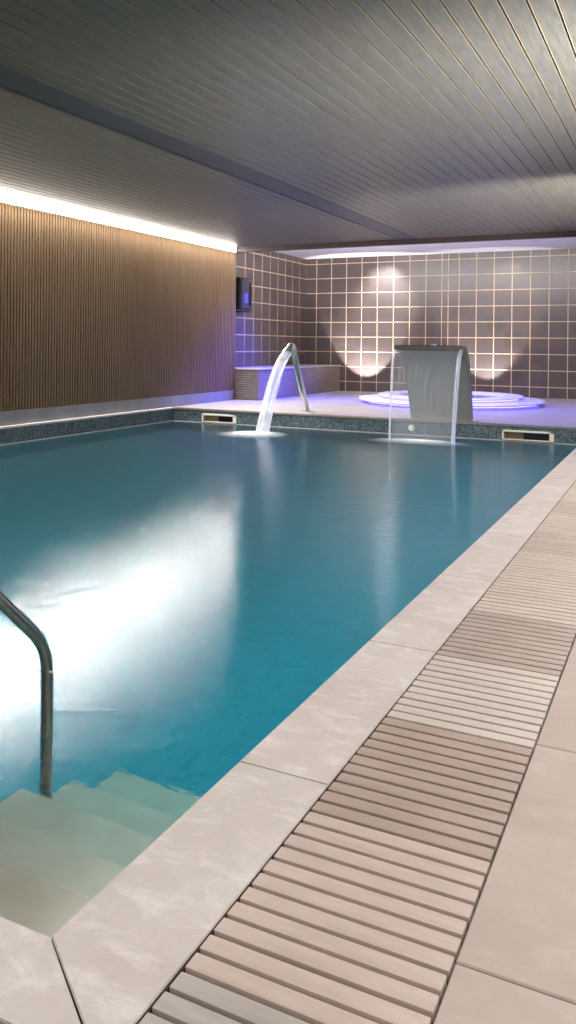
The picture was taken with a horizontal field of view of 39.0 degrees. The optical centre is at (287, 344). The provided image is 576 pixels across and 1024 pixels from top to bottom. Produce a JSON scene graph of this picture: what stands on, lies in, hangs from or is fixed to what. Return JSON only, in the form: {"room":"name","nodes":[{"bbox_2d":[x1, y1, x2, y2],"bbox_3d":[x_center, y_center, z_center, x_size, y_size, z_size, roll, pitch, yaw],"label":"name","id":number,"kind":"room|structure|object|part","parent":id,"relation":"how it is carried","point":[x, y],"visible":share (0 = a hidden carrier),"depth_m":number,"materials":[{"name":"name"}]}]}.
{"room":"indoor swimming pool","nodes":[
{"label":"indoor swimming pool","id":0,"kind":"room"},
{"bbox_2d":[0,193,235,411],"bbox_3d":[-5.463,-0.580,8.607,0.650,3.450,18.720,1,0,26],"label":"wall","id":1,"kind":"structure","parent":0,"point":[91,312],"depth_m":13.05,"materials":[{"name":"brown wood"}]},
{"bbox_3d":[-3.528,-0.511,11.893,0.034,2.850,1.925,1,0,26],"label":"slat panel","id":2,"kind":"part","parent":1,"relation":"part of","materials":[{"name":"brown wood"}]},
{"bbox_2d":[0,390,234,425],"bbox_3d":[-5.199,0.999,8.472,0.030,0.197,18.720,1,0,26],"label":"baseboard","id":3,"kind":"structure","parent":1,"relation":"attached to","point":[15,417],"depth_m":13.10,"materials":[{"name":"grey stone"}]},
{"bbox_2d":[0,194,235,251],"bbox_3d":[-4.081,-2.007,10.712,0.035,0.099,13.700,1,0,26],"label":"strip light","id":4,"kind":"object","parent":1,"relation":"attached to","point":[3,198],"visible":1,"depth_m":13.05,"materials":[{"name":"white plastic"}]},
{"bbox_3d":[-2.686,-0.502,13.631,0.034,2.850,1.927,1,0,26],"label":"slat panel","id":5,"kind":"part","parent":1,"relation":"part of","materials":[{"name":"brown wood"}]},
{"bbox_3d":[-1.843,-0.494,15.370,0.034,2.850,1.925,1,0,26],"label":"slat panel","id":6,"kind":"part","parent":1,"relation":"part of","materials":[{"name":"brown wood"}]},
{"bbox_3d":[-1.262,-0.488,16.567,0.034,2.850,0.724,1,0,26],"label":"slat panel","id":7,"kind":"part","parent":1,"relation":"part of","materials":[{"name":"brown wood"}]},
{"bbox_3d":[-1.295,-0.448,16.977,0.450,3.170,0.020,1,0,26],"label":"panel","id":8,"kind":"part","parent":1,"relation":"part of","materials":[{"name":"brown wood"}]},
{"bbox_2d":[235,251,305,366],"bbox_3d":[-0.679,-0.517,18.922,0.162,3.580,4.924,1,0,26],"label":"wall","id":9,"kind":"structure","parent":0,"point":[276,319],"depth_m":19.32,"materials":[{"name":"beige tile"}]},
{"bbox_2d":[236,277,251,312],"bbox_3d":[-1.005,-1.085,17.751,0.262,0.750,0.500,1,0,26],"label":"speaker","id":10,"kind":"object","parent":9,"relation":"attached to","point":[243,285],"depth_m":17.61,"materials":[{"name":"black plastic"}]},
{"bbox_3d":[-0.820,-1.108,17.862,0.027,0.500,0.040,1,0,26],"label":"handle","id":11,"kind":"part","parent":10,"relation":"part of","materials":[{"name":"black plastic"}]},
{"bbox_2d":[0,0,575,246],"bbox_3d":[-0.764,-2.145,6.365,10.132,0.258,18.770,1,0,26],"label":"ceiling","id":12,"kind":"structure","parent":0,"point":[235,123],"depth_m":7.12,"materials":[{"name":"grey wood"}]},
{"bbox_3d":[-2.003,-2.042,6.949,0.035,0.028,18.740,1,0,26],"label":"band trim","id":13,"kind":"part","parent":12,"relation":"part of","materials":[{"name":"grey paint"}]},
{"bbox_2d":[236,230,575,252],"bbox_3d":[3.197,-2.079,14.919,10.300,0.378,0.140,1,0,26],"label":"beam","id":14,"kind":"structure","parent":12,"relation":"attached to","point":[560,234],"depth_m":15.25,"materials":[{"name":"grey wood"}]},
{"bbox_2d":[175,391,575,1023],"bbox_3d":[0.002,1.210,8.396,10.300,0.120,23.258,1,0,26],"label":"floor","id":15,"kind":"structure","parent":0,"point":[515,963],"depth_m":1.74,"materials":[{"name":"beige tile"}]},
{"bbox_2d":[0,407,575,1023],"bbox_3d":[-0.182,1.948,7.590,9.914,1.600,11.477,1,0,26],"label":"swimming pool","id":16,"kind":"object","parent":15,"relation":"in","point":[110,961],"visible":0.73,"depth_m":2.04,"materials":[{"name":"beige stone"}]},
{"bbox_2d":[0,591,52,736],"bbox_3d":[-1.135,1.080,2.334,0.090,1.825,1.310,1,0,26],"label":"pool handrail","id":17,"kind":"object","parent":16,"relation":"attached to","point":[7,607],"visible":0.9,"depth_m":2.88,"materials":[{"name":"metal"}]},
{"bbox_2d":[202,413,236,423],"bbox_3d":[-1.168,1.298,14.445,0.700,0.170,0.246,1,0,26],"label":"skimmer","id":18,"kind":"object","parent":16,"relation":"attached to","point":[216,418],"visible":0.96,"depth_m":14.39,"materials":[{"name":"white plastic"}]},
{"bbox_2d":[0,421,575,940],"bbox_3d":[-1.276,2.022,8.155,7.245,1.270,11.199,1,0,26],"label":"pool water","id":19,"kind":"object","parent":16,"relation":"on","point":[188,586],"visible":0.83,"depth_m":4.62,"materials":[{"name":"blue liquid"}]},
{"bbox_2d":[243,431,264,433],"bbox_3d":[-0.526,1.373,12.606,1.240,0.040,1.100,1,0,26],"label":"foam","id":20,"kind":"object","parent":19,"relation":"on","point":[252,432],"visible":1,"depth_m":12.57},
{"bbox_2d":[407,439,441,441],"bbox_3d":[1.921,1.397,11.786,1.700,0.040,0.800,1,0,26],"label":"foam","id":21,"kind":"object","parent":19,"relation":"on","point":[423,440],"visible":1,"depth_m":11.73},
{"bbox_2d":[502,429,553,441],"bbox_3d":[3.597,1.346,12.136,0.750,0.170,0.246,1,0,26],"label":"skimmer","id":22,"kind":"object","parent":16,"relation":"attached to","point":[508,434],"visible":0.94,"depth_m":12.08,"materials":[{"name":"white plastic"}]},
{"bbox_2d":[235,364,340,400],"bbox_3d":[-0.071,0.822,18.873,0.998,0.655,4.442,1,0,26],"label":"tiled bench","id":23,"kind":"object","parent":15,"relation":"on","point":[256,383],"visible":0.81,"depth_m":17.70,"materials":[{"name":"tile"}]},
{"bbox_3d":[-0.068,0.509,18.873,0.998,0.030,4.442,1,0,26],"label":"seat","id":24,"kind":"part","parent":23,"relation":"part of","materials":[{"name":"white tile"}]},
{"bbox_2d":[281,343,314,411],"bbox_3d":[0.176,0.574,13.762,0.260,1.206,0.993,1,0,26],"label":"spout","id":25,"kind":"object","parent":15,"relation":"on","point":[290,349],"visible":1,"depth_m":13.71,"materials":[{"name":"metal"}]},
{"bbox_2d":[136,482,575,1023],"bbox_3d":[1.277,1.214,4.030,0.451,0.097,16.378,1,0,26],"label":"channel","id":26,"kind":"object","parent":15,"relation":"in","point":[182,969],"visible":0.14,"depth_m":1.85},
{"bbox_2d":[139,972,308,1023],"bbox_3d":[-0.120,1.174,1.146,0.444,0.050,0.568,1,0,26],"label":"drain grating","id":27,"kind":"object","parent":26,"relation":"on","point":[190,999],"visible":1,"depth_m":1.41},
{"bbox_2d":[185,812,489,1023],"bbox_3d":[0.129,1.177,1.661,0.444,0.049,0.568,1,0,26],"label":"drain grating","id":28,"kind":"object","parent":26,"relation":"on","point":[347,923],"visible":0.97,"depth_m":1.61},
{"bbox_2d":[311,717,531,867],"bbox_3d":[0.379,1.179,2.175,0.444,0.049,0.568,1,0,26],"label":"drain grating","id":29,"kind":"object","parent":26,"relation":"on","point":[454,792],"visible":0.92,"depth_m":2.12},
{"bbox_2d":[387,655,558,753],"bbox_3d":[0.628,1.182,2.690,0.444,0.050,0.568,1,0,26],"label":"drain grating","id":30,"kind":"object","parent":26,"relation":"on","point":[501,704],"visible":0.95,"depth_m":2.64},
{"bbox_2d":[436,610,575,680],"bbox_3d":[0.878,1.184,3.205,0.444,0.050,0.568,1,0,26],"label":"drain grating","id":31,"kind":"object","parent":26,"relation":"on","point":[543,647],"visible":0.9,"depth_m":3.17,"materials":[{"name":"beige plastic"}]},
{"bbox_2d":[472,577,575,625],"bbox_3d":[1.127,1.187,3.720,0.444,0.049,0.568,1,0,26],"label":"drain grating","id":32,"kind":"object","parent":26,"relation":"on","point":[508,597],"visible":0.94,"depth_m":3.68,"materials":[{"name":"beige plastic"}]},
{"bbox_2d":[499,552,575,587],"bbox_3d":[1.377,1.189,4.234,0.444,0.050,0.568,1,0,26],"label":"drain grating","id":33,"kind":"object","parent":26,"relation":"on","point":[532,567],"visible":0.9,"depth_m":4.22,"materials":[{"name":"beige plastic"}]},
{"bbox_2d":[519,531,575,557],"bbox_3d":[1.626,1.192,4.749,0.444,0.050,0.568,1,0,26],"label":"drain grating","id":34,"kind":"object","parent":26,"relation":"on","point":[555,544],"visible":0.91,"depth_m":4.75,"materials":[{"name":"beige plastic"}]},
{"bbox_2d":[536,514,575,534],"bbox_3d":[1.876,1.194,5.264,0.444,0.050,0.568,1,0,26],"label":"drain grating","id":35,"kind":"object","parent":26,"relation":"on","point":[558,524],"visible":0.91,"depth_m":5.26,"materials":[{"name":"beige plastic"}]},
{"bbox_2d":[550,500,575,516],"bbox_3d":[2.125,1.197,5.778,0.444,0.050,0.568,1,0,26],"label":"drain grating","id":36,"kind":"object","parent":26,"relation":"on","point":[563,508],"visible":0.94,"depth_m":5.79,"materials":[{"name":"beige plastic"}]},
{"bbox_2d":[561,489,575,501],"bbox_3d":[2.375,1.199,6.293,0.444,0.050,0.568,1,0,26],"label":"drain grating","id":37,"kind":"object","parent":26,"relation":"on","point":[570,495],"visible":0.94,"depth_m":6.29,"materials":[{"name":"beige plastic"}]},
{"bbox_2d":[394,344,477,421],"bbox_3d":[2.295,0.578,12.546,1.105,1.190,0.855,1,0,26],"label":"fountain","id":38,"kind":"object","parent":15,"relation":"on","point":[438,377],"visible":1,"depth_m":12.52,"materials":[{"name":"metal"}]},
{"bbox_3d":[2.416,1.169,12.803,1.100,0.012,0.280,1,0,26],"label":"plate","id":39,"kind":"part","parent":38,"relation":"part of","materials":[{"name":"metal"}]},
{"bbox_2d":[359,390,544,409],"bbox_3d":[3.280,1.091,16.463,3.680,0.185,3.680,1,0,26],"label":"tub","id":40,"kind":"object","parent":15,"relation":"on","point":[481,400],"visible":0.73,"depth_m":15.55,"materials":[{"name":"white plastic"}]},
{"bbox_2d":[274,237,575,258],"bbox_3d":[4.190,-2.234,16.911,10.346,0.100,4.310,1,0,26],"label":"ceiling","id":41,"kind":"structure","parent":0,"point":[570,242],"depth_m":18.55,"materials":[{"name":"white painted plaster"}]},
{"bbox_2d":[305,248,575,398],"bbox_3d":[5.031,-0.459,18.966,10.500,3.580,0.162,1,0,26],"label":"wall","id":42,"kind":"structure","parent":0,"point":[513,312],"depth_m":19.38,"materials":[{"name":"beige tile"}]}
]}

